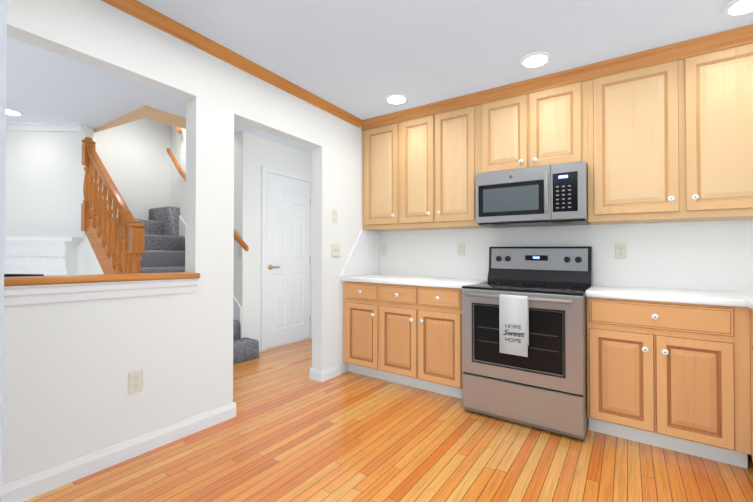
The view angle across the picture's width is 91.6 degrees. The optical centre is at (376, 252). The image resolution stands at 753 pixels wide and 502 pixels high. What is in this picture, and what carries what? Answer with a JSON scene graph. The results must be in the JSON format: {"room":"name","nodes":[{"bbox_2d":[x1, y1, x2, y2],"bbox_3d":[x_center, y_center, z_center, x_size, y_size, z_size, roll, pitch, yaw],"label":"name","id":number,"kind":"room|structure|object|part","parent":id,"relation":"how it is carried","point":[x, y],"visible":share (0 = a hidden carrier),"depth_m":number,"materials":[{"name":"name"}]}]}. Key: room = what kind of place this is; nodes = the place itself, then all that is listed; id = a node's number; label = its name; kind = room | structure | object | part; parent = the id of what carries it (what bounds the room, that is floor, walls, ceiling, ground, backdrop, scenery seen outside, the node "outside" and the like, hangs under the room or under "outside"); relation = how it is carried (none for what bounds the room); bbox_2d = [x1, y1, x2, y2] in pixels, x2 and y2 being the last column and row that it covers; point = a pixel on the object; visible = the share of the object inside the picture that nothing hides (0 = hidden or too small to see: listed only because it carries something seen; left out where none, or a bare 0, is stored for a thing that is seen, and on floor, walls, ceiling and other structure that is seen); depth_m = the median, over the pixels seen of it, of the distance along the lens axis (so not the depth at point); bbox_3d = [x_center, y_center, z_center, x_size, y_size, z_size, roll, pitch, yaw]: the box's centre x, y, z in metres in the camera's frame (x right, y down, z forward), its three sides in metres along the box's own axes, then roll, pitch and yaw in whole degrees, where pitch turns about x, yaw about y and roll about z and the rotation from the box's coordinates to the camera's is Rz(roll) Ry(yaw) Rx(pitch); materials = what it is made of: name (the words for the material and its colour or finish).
{"room":"kitchen","nodes":[
{"label":"kitchen","id":0,"kind":"room"},
{"bbox_2d":[0,0,6,501],"bbox_3d":[-1.310,-0.260,1.037,1.370,2.738,0.125,0,-1,34],"label":"wall","id":1,"kind":"structure","parent":0,"point":[3,36],"depth_m":0.70,"materials":[{"name":"grey paint"}]},
{"bbox_2d":[5,125,94,274],"bbox_3d":[-4.750,-0.279,3.951,3.220,2.770,0.140,0,-1,-2],"label":"wall","id":2,"kind":"structure","parent":0,"point":[44,179],"depth_m":3.93,"materials":[{"name":"white paint"}]},
{"bbox_2d":[6,121,83,132],"bbox_3d":[-4.756,-1.355,3.857,3.200,0.129,0.069,0,-1,-2],"label":"crown molding","id":3,"kind":"structure","parent":2,"relation":"attached to","point":[43,126],"depth_m":3.89,"materials":[{"name":"white paint"}]},
{"bbox_2d":[83,231,103,274],"bbox_3d":[-2.633,0.425,3.592,1.248,1.385,0.030,0,-1,34],"label":"wall","id":4,"kind":"structure","parent":0,"point":[91,265],"depth_m":3.84,"materials":[{"name":"white paint"}]},
{"bbox_2d":[95,118,170,219],"bbox_3d":[-2.831,-0.722,5.409,0.120,3.729,3.050,0,-1,34],"label":"wall","id":5,"kind":"structure","parent":0,"point":[134,156],"depth_m":4.85,"materials":[{"name":"white paint"}]},
{"bbox_2d":[171,125,180,207],"bbox_3d":[-2.674,-0.724,5.089,0.500,3.707,0.120,0,-1,34],"label":"wall","id":6,"kind":"structure","parent":0,"point":[175,174],"depth_m":5.12,"materials":[{"name":"white paint"}]},
{"bbox_2d":[2,0,377,485],"bbox_3d":[-0.912,-0.234,2.721,0.120,2.750,3.102,0,-1,34],"label":"wall","id":7,"kind":"structure","parent":0,"point":[68,366],"depth_m":2.15,"materials":[{"name":"white paint"}]},
{"bbox_2d":[4,278,197,305],"bbox_3d":[-1.401,0.196,1.873,0.028,0.094,0.995,0,-1,34],"label":"trim","id":8,"kind":"structure","parent":7,"relation":"attached to","point":[23,295],"depth_m":1.83,"materials":[{"name":"white paint"}]},
{"bbox_2d":[4,272,199,286],"bbox_3d":[-1.457,0.137,1.917,0.185,0.044,1.003,0,-1,34],"label":"cap","id":9,"kind":"object","parent":7,"relation":"on","point":[42,280],"visible":0.91,"depth_m":1.84,"materials":[{"name":"brown wood"}]},
{"bbox_2d":[2,402,235,501],"bbox_3d":[-1.349,1.063,1.949,0.016,0.108,1.358,0,-1,34],"label":"baseboard","id":10,"kind":"structure","parent":7,"relation":"attached to","point":[29,487],"depth_m":1.89,"materials":[{"name":"white paint"}]},
{"bbox_2d":[128,370,142,394],"bbox_3d":[-1.318,0.712,2.004,0.009,0.117,0.072,0,-1,34],"label":"electrical outlet","id":11,"kind":"object","parent":7,"relation":"attached to","point":[135,381],"visible":1,"depth_m":2.00,"materials":[{"name":"beige plastic"}]},
{"bbox_2d":[132,375,138,389],"bbox_3d":[-1.315,0.712,2.002,0.002,0.070,0.034,0,-1,34],"label":"socket","id":12,"kind":"object","parent":11,"relation":"attached to","point":[135,378],"depth_m":2.00,"materials":[{"name":"beige plastic"}]},
{"bbox_2d":[101,0,362,127],"bbox_3d":[-0.939,-1.318,2.547,0.046,0.094,2.766,0,-1,34],"label":"crown molding","id":13,"kind":"structure","parent":7,"relation":"attached to","point":[150,16],"depth_m":2.42,"materials":[{"name":"brown wood"}]},
{"bbox_2d":[309,368,320,381],"bbox_3d":[-0.543,1.091,3.258,0.136,0.097,0.016,0,-1,34],"label":"baseboard","id":14,"kind":"structure","parent":7,"relation":"attached to","point":[314,374],"depth_m":3.25,"materials":[{"name":"white paint"}]},
{"bbox_2d":[321,364,340,381],"bbox_3d":[-0.413,1.093,3.313,0.016,0.098,0.255,0,-1,34],"label":"baseboard","id":15,"kind":"structure","parent":7,"relation":"attached to","point":[330,372],"depth_m":3.30,"materials":[{"name":"white paint"}]},
{"bbox_2d":[332,210,336,222],"bbox_3d":[-0.382,-0.329,3.376,0.012,0.117,0.072,0,-1,34],"label":"light switch","id":16,"kind":"object","parent":7,"relation":"attached to","point":[334,216],"visible":1,"depth_m":3.37,"materials":[{"name":"beige plastic"}]},
{"bbox_2d":[331,244,339,256],"bbox_3d":[-0.375,-0.018,3.382,0.012,0.117,0.118,0,-1,34],"label":"light switch","id":17,"kind":"object","parent":7,"relation":"attached to","point":[335,250],"visible":1,"depth_m":3.38,"materials":[{"name":"beige plastic"}]},
{"bbox_2d":[180,128,235,297],"bbox_3d":[-2.040,-0.721,4.502,1.210,3.716,0.120,0,-1,34],"label":"wall","id":18,"kind":"structure","parent":0,"point":[182,182],"depth_m":4.73,"materials":[{"name":"white paint"}]},
{"bbox_2d":[167,126,248,250],"bbox_3d":[-2.067,-0.899,4.402,1.680,1.785,0.076,0,-1,34],"label":"wall handrail","id":19,"kind":"object","parent":18,"relation":"attached to","point":[240,241],"visible":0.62,"depth_m":4.64,"materials":[{"name":"brown wood"}]},
{"bbox_2d":[179,215,241,323],"bbox_3d":[-2.029,0.196,4.398,1.315,1.363,0.018,0,-1,34],"label":"trim","id":20,"kind":"structure","parent":18,"relation":"attached to","point":[237,311],"depth_m":4.08,"materials":[{"name":"white paint"}]},
{"bbox_2d":[236,131,311,348],"bbox_3d":[-1.128,-0.215,4.650,0.120,2.734,1.405,0,-1,34],"label":"wall","id":21,"kind":"structure","parent":0,"point":[254,153],"depth_m":4.15,"materials":[{"name":"white paint"}]},
{"bbox_2d":[238,247,242,257],"bbox_3d":[-1.509,0.002,4.048,0.072,0.117,0.012,0,-1,34],"label":"light switch","id":22,"kind":"object","parent":21,"relation":"attached to","point":[240,252],"visible":0.94,"depth_m":4.04,"materials":[{"name":"beige plastic"}]},
{"bbox_2d":[240,324,242,337],"bbox_3d":[-1.483,0.962,4.016,0.038,0.341,0.019,0,-1,34],"label":"trim","id":23,"kind":"structure","parent":21,"relation":"attached to","point":[241,330],"depth_m":4.01,"materials":[{"name":"white paint"}]},
{"bbox_2d":[261,165,311,350],"bbox_3d":[-1.089,0.073,4.579,0.019,2.150,0.847,0,-1,34],"label":"door frame","id":24,"kind":"structure","parent":21,"relation":"in","point":[265,170],"depth_m":4.26,"materials":[{"name":"white paint"}]},
{"bbox_2d":[266,173,309,347],"bbox_3d":[-1.092,0.097,4.580,0.012,2.062,0.711,0,-1,34],"label":"hall door","id":25,"kind":"structure","parent":24,"relation":"attached to","point":[288,253],"depth_m":4.55,"materials":[{"name":"white paint"}]},
{"bbox_2d":[6,0,752,153],"bbox_3d":[-2.502,-1.466,2.432,9.600,0.350,7.600,0,-1,34],"label":"ceiling","id":26,"kind":"structure","parent":0,"point":[362,59],"depth_m":2.37,"materials":[{"name":"white paint"}]},
{"bbox_2d":[6,108,23,115],"bbox_3d":[-3.596,-1.374,3.585,0.210,0.015,0.210,0,-1,34],"label":"recessed light","id":27,"kind":"object","parent":26,"relation":"in","point":[9,111],"visible":0.79,"depth_m":3.59,"materials":[{"name":"white paint"}]},
{"bbox_2d":[94,105,146,132],"bbox_3d":[-2.820,-1.398,3.865,1.654,0.296,0.018,0,-1,34],"label":"trim","id":28,"kind":"structure","parent":26,"relation":"attached to","point":[138,114],"depth_m":3.60,"materials":[{"name":"brown wood"}]},
{"bbox_2d":[146,106,185,128],"bbox_3d":[-1.931,-1.386,3.714,0.018,0.282,0.739,0,-1,34],"label":"trim","id":29,"kind":"structure","parent":26,"relation":"attached to","point":[165,117],"depth_m":3.55,"materials":[{"name":"brown wood"}]},
{"bbox_2d":[384,93,408,104],"bbox_3d":[0.173,-1.321,3.166,0.210,0.015,0.210,0,-1,34],"label":"recessed light","id":30,"kind":"object","parent":26,"relation":"in","point":[396,98],"visible":1,"depth_m":3.15,"materials":[{"name":"white paint"}]},
{"bbox_2d":[519,51,551,67],"bbox_3d":[1.090,-1.314,2.512,0.210,0.015,0.210,0,-1,34],"label":"recessed light","id":31,"kind":"object","parent":26,"relation":"in","point":[536,59],"visible":0.98,"depth_m":2.49,"materials":[{"name":"white paint"}]},
{"bbox_2d":[722,0,752,16],"bbox_3d":[1.964,-1.308,1.929,0.210,0.015,0.210,0,-1,34],"label":"recessed light","id":32,"kind":"object","parent":26,"relation":"in","point":[734,8],"visible":0.98,"depth_m":1.95,"materials":[{"name":"white paint"}]},
{"bbox_2d":[23,339,752,501],"bbox_3d":[-2.198,1.152,2.316,10.200,0.298,7.800,0,-1,34],"label":"floor","id":33,"kind":"structure","parent":0,"point":[291,431],"depth_m":2.00,"materials":[{"name":"brown wood"}]},
{"bbox_2d":[4,236,83,276],"bbox_3d":[-4.179,0.459,3.771,2.190,1.287,0.240,0,-1,-2],"label":"fireplace mantel","id":34,"kind":"object","parent":33,"relation":"on","point":[39,256],"visible":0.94,"depth_m":3.77,"materials":[{"name":"white paint"}]},
{"bbox_2d":[5,236,71,241],"bbox_3d":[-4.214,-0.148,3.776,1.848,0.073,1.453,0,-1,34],"label":"shelf","id":35,"kind":"object","parent":34,"relation":"attached to","point":[7,238],"depth_m":3.69,"materials":[{"name":"white paint"}]},
{"bbox_3d":[-3.331,0.637,3.853,0.262,0.934,0.241,0,-1,34],"label":"leg","id":36,"kind":"part","parent":34,"relation":"part of","materials":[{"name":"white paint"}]},
{"bbox_2d":[64,237,83,241],"bbox_3d":[-3.118,-0.131,3.779,0.157,0.041,0.178,0,-1,34],"label":"shelf","id":37,"kind":"object","parent":34,"relation":"attached to","point":[66,239],"depth_m":3.74,"materials":[{"name":"white paint"}]},
{"bbox_2d":[81,137,258,363],"bbox_3d":[-2.409,-0.045,4.094,2.045,2.363,1.197,0,-1,34],"label":"staircase","id":38,"kind":"structure","parent":33,"relation":"on","point":[127,243],"depth_m":3.78,"materials":[{"name":"brown wood"}]},
{"bbox_3d":[-2.608,-0.651,3.587,1.148,1.038,0.068,0,-1,34],"label":"handrail","id":39,"kind":"part","parent":38,"relation":"part of","materials":[{"name":"brown wood"}]},
{"bbox_2d":[343,282,379,378],"bbox_3d":[0.018,0.729,3.579,0.421,0.915,0.609,0,-1,34],"label":"base cabinet","id":40,"kind":"object","parent":33,"relation":"on","point":[361,304],"depth_m":3.33,"materials":[{"name":"brown wood"}]},
{"bbox_3d":[-0.135,0.358,3.331,0.364,0.155,0.020,0,-1,34],"label":"drawer","id":41,"kind":"part","parent":40,"relation":"part of","materials":[{"name":"brown wood"}]},
{"bbox_3d":[-0.135,0.748,3.327,0.364,0.570,0.020,0,-1,34],"label":"door","id":42,"kind":"part","parent":40,"relation":"part of","materials":[{"name":"brown wood"}]},
{"bbox_2d":[380,282,484,398],"bbox_3d":[0.527,0.725,3.230,0.813,0.915,0.609,0,-1,34],"label":"base cabinet","id":43,"kind":"object","parent":33,"relation":"on","point":[421,329],"depth_m":2.98,"materials":[{"name":"brown wood"}]},
{"bbox_3d":[0.183,0.361,3.113,0.362,0.155,0.020,0,-1,34],"label":"drawer","id":44,"kind":"part","parent":43,"relation":"part of","materials":[{"name":"brown wood"}]},
{"bbox_3d":[0.183,0.750,3.109,0.362,0.570,0.020,0,-1,34],"label":"door","id":45,"kind":"part","parent":43,"relation":"part of","materials":[{"name":"brown wood"}]},
{"bbox_2d":[341,274,487,289],"bbox_3d":[0.355,0.258,3.341,1.220,0.061,0.632,0,-1,34],"label":"countertop","id":46,"kind":"structure","parent":43,"relation":"on","point":[429,283],"depth_m":3.16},
{"bbox_3d":[0.495,0.363,2.898,0.368,0.155,0.020,0,-1,34],"label":"drawer","id":47,"kind":"part","parent":43,"relation":"part of","materials":[{"name":"brown wood"}]},
{"bbox_3d":[0.495,0.752,2.894,0.368,0.570,0.020,0,-1,34],"label":"door","id":48,"kind":"part","parent":43,"relation":"part of","materials":[{"name":"brown wood"}]},
{"bbox_2d":[462,246,592,439],"bbox_3d":[1.114,0.556,2.684,0.766,1.218,0.796,0,-1,34],"label":"range","id":49,"kind":"object","parent":33,"relation":"on","point":[524,335],"visible":1,"depth_m":2.40,"materials":[{"name":"silver metal"}]},
{"bbox_2d":[499,294,528,356],"bbox_3d":[0.893,0.470,2.379,0.175,0.385,0.040,0,-1,34],"label":"towel","id":50,"kind":"object","parent":49,"relation":"hanging from","point":[513,308],"depth_m":2.36,"materials":[{"name":"white fabric"}]},
{"bbox_3d":[0.938,0.989,2.423,0.758,0.245,0.037,0,-1,34],"label":"drawer","id":51,"kind":"part","parent":49,"relation":"part of","materials":[{"name":"silver metal"}]},
{"bbox_3d":[0.935,0.560,2.424,0.758,0.603,0.045,0,-1,34],"label":"door","id":52,"kind":"part","parent":49,"relation":"part of","materials":[{"name":"silver metal"}]},
{"bbox_3d":[1.134,0.259,2.716,0.766,0.028,0.725,0,-1,34],"label":"glass","id":53,"kind":"part","parent":49,"relation":"part of","materials":[{"name":"black glass"}]},
{"bbox_3d":[1.456,0.056,2.797,0.048,0.048,0.025,0,-1,34],"label":"knob","id":54,"kind":"part","parent":49,"relation":"part of","materials":[{"name":"black plastic"}]},
{"bbox_3d":[1.518,0.057,2.755,0.048,0.048,0.025,0,-1,34],"label":"knob","id":55,"kind":"part","parent":49,"relation":"part of","materials":[{"name":"black plastic"}]},
{"bbox_2d":[587,298,743,467],"bbox_3d":[1.806,0.728,2.352,0.742,0.890,0.609,0,-1,34],"label":"base cabinet","id":56,"kind":"object","parent":33,"relation":"on","point":[670,369],"depth_m":2.09,"materials":[{"name":"brown wood"}]},
{"bbox_3d":[1.479,0.760,2.219,0.327,0.569,0.020,0,-1,34],"label":"door","id":57,"kind":"part","parent":56,"relation":"part of","materials":[{"name":"brown wood"}]},
{"bbox_3d":[1.603,0.371,2.108,0.032,0.033,0.031,0,-1,34],"label":"knob","id":58,"kind":"part","parent":56,"relation":"part of","materials":[{"name":"white ceramic"}]},
{"bbox_3d":[1.619,0.371,2.127,0.667,0.158,0.020,0,-1,34],"label":"drawer","id":59,"kind":"part","parent":56,"relation":"part of","materials":[{"name":"brown wood"}]},
{"bbox_2d":[586,285,743,309],"bbox_3d":[1.790,0.269,2.356,0.719,0.054,0.632,0,-1,34],"label":"countertop","id":60,"kind":"structure","parent":56,"relation":"on","point":[666,297],"depth_m":2.16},
{"bbox_3d":[1.641,0.566,2.080,0.032,0.033,0.031,0,-1,34],"label":"knob","id":61,"kind":"part","parent":56,"relation":"part of","materials":[{"name":"white ceramic"}]},
{"bbox_3d":[1.756,0.762,2.029,0.330,0.569,0.020,0,-1,34],"label":"door","id":62,"kind":"part","parent":56,"relation":"part of","materials":[{"name":"brown wood"}]},
{"bbox_2d":[744,302,752,468],"bbox_3d":[1.853,0.708,1.260,0.612,0.905,1.180,0,-1,34],"label":"base cabinet","id":63,"kind":"object","parent":33,"relation":"on","point":[748,306],"depth_m":1.91,"materials":[{"name":"brown wood"}]},
{"bbox_2d":[728,292,752,301],"bbox_3d":[1.615,0.249,0.921,0.616,0.077,3.197,0,-1,34],"label":"countertop","id":64,"kind":"structure","parent":63,"relation":"on","point":[748,297],"depth_m":2.12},
{"bbox_3d":[1.733,0.367,1.612,0.020,0.155,0.525,0,-1,34],"label":"drawer","id":65,"kind":"part","parent":63,"relation":"part of","materials":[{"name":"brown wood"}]},
{"bbox_3d":[1.733,0.757,1.608,0.020,0.570,0.525,0,-1,34],"label":"door","id":66,"kind":"part","parent":63,"relation":"part of","materials":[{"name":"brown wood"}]},
{"bbox_2d":[378,220,752,292],"bbox_3d":[1.484,-0.193,3.030,3.720,2.767,0.120,0,-1,34],"label":"wall","id":67,"kind":"structure","parent":0,"point":[708,255],"depth_m":2.72,"materials":[{"name":"white paint"}]},
{"bbox_2d":[362,123,397,230],"bbox_3d":[0.114,-0.727,3.716,0.447,1.030,0.302,0,-1,34],"label":"upper cabinet","id":68,"kind":"object","parent":67,"relation":"attached to","point":[379,145],"depth_m":3.59,"materials":[{"name":"brown wood"}]},
{"bbox_3d":[0.045,-0.750,3.592,0.387,0.963,0.020,0,-1,34],"label":"door","id":69,"kind":"part","parent":68,"relation":"part of","materials":[{"name":"brown wood"}]},
{"bbox_2d":[381,245,386,255],"bbox_3d":[0.077,-0.020,3.915,0.072,0.117,0.009,0,-1,34],"label":"electrical outlet","id":70,"kind":"object","parent":67,"relation":"attached to","point":[383,250],"visible":1,"depth_m":3.91,"materials":[{"name":"beige plastic"}]},
{"bbox_2d":[398,106,488,230],"bbox_3d":[0.611,-0.731,3.375,0.759,1.030,0.302,0,-1,34],"label":"upper cabinet","id":71,"kind":"object","parent":67,"relation":"attached to","point":[438,153],"depth_m":3.24,"materials":[{"name":"brown wood"}]},
{"bbox_3d":[0.372,-0.748,3.368,0.340,0.962,0.020,0,-1,34],"label":"door","id":72,"kind":"part","parent":71,"relation":"part of","materials":[{"name":"brown wood"}]},
{"bbox_3d":[0.674,-0.745,3.161,0.359,0.963,0.020,0,-1,34],"label":"door","id":73,"kind":"part","parent":71,"relation":"part of","materials":[{"name":"brown wood"}]},
{"bbox_2d":[457,243,464,255],"bbox_3d":[0.791,-0.027,3.425,0.072,0.117,0.009,0,-1,34],"label":"electrical outlet","id":74,"kind":"object","parent":67,"relation":"attached to","point":[460,248],"visible":1,"depth_m":3.42,"materials":[{"name":"beige plastic"}]},
{"bbox_2d":[478,80,589,173],"bbox_3d":[1.250,-0.931,2.938,0.789,0.610,0.302,0,-1,34],"label":"upper cabinet","id":75,"kind":"object","parent":67,"relation":"attached to","point":[549,126],"depth_m":2.78,"materials":[{"name":"brown wood"}]},
{"bbox_3d":[1.019,-0.936,2.926,0.356,0.577,0.020,0,-1,34],"label":"door","id":76,"kind":"part","parent":75,"relation":"part of","materials":[{"name":"brown wood"}]},
{"bbox_2d":[476,161,588,227],"bbox_3d":[1.219,-0.421,2.876,0.772,0.422,0.429,0,-1,34],"label":"microwave","id":77,"kind":"object","parent":75,"relation":"attached to","point":[551,195],"visible":1,"depth_m":2.70,"materials":[{"name":"silver metal"}]},
{"bbox_3d":[1.017,-0.405,2.792,0.488,0.257,0.001,0,-1,34],"label":"door glass","id":78,"kind":"part","parent":77,"relation":"part of","materials":[{"name":"black glass"}]},
{"bbox_3d":[1.031,-0.431,2.797,0.552,0.403,0.030,0,-1,34],"label":"door","id":79,"kind":"part","parent":77,"relation":"part of","materials":[{"name":"silver metal"}]},
{"bbox_3d":[1.220,-0.435,2.630,0.028,0.286,0.024,0,-1,34],"label":"handle","id":80,"kind":"part","parent":77,"relation":"part of","materials":[{"name":"silver metal"}]},
{"bbox_3d":[1.326,-0.424,2.575,0.158,0.278,0.001,0,-1,34],"label":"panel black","id":81,"kind":"part","parent":77,"relation":"part of","materials":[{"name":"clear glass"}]},
{"bbox_3d":[1.350,-0.429,2.578,0.218,0.399,0.030,0,-1,34],"label":"panel","id":82,"kind":"part","parent":77,"relation":"part of","materials":[{"name":"silver metal"}]},
{"bbox_3d":[1.322,-0.933,2.718,0.352,0.576,0.020,0,-1,34],"label":"door","id":83,"kind":"part","parent":75,"relation":"part of","materials":[{"name":"brown wood"}]},
{"bbox_2d":[361,24,752,130],"bbox_3d":[1.221,-1.270,2.775,3.343,0.132,0.056,0,-1,34],"label":"crown molding","id":84,"kind":"structure","parent":75,"relation":"attached to","point":[728,39],"depth_m":2.60,"materials":[{"name":"brown wood"}]},
{"bbox_2d":[615,243,626,258],"bbox_3d":[1.816,-0.009,2.721,0.072,0.117,0.009,0,-1,34],"label":"electrical outlet","id":85,"kind":"object","parent":67,"relation":"attached to","point":[620,251],"visible":1,"depth_m":2.72,"materials":[{"name":"beige plastic"}]},
{"bbox_2d":[618,246,622,255],"bbox_3d":[1.814,-0.009,2.719,0.034,0.070,0.002,0,-1,34],"label":"socket","id":86,"kind":"object","parent":85,"relation":"attached to","point":[620,248],"depth_m":2.72,"materials":[{"name":"beige plastic"}]},
{"bbox_2d":[587,43,752,224],"bbox_3d":[2.009,-0.718,2.415,1.050,1.027,0.302,0,-1,34],"label":"upper cabinet","id":87,"kind":"object","parent":67,"relation":"attached to","point":[671,141],"depth_m":2.32,"materials":[{"name":"brown wood"}]},
{"bbox_3d":[1.718,-0.738,2.444,0.465,0.964,0.020,0,-1,34],"label":"door","id":88,"kind":"part","parent":87,"relation":"part of","materials":[{"name":"brown wood"}]},
{"bbox_3d":[2.129,-0.735,2.162,0.468,0.964,0.020,0,-1,34],"label":"door","id":89,"kind":"part","parent":87,"relation":"part of","materials":[{"name":"brown wood"}]}
]}

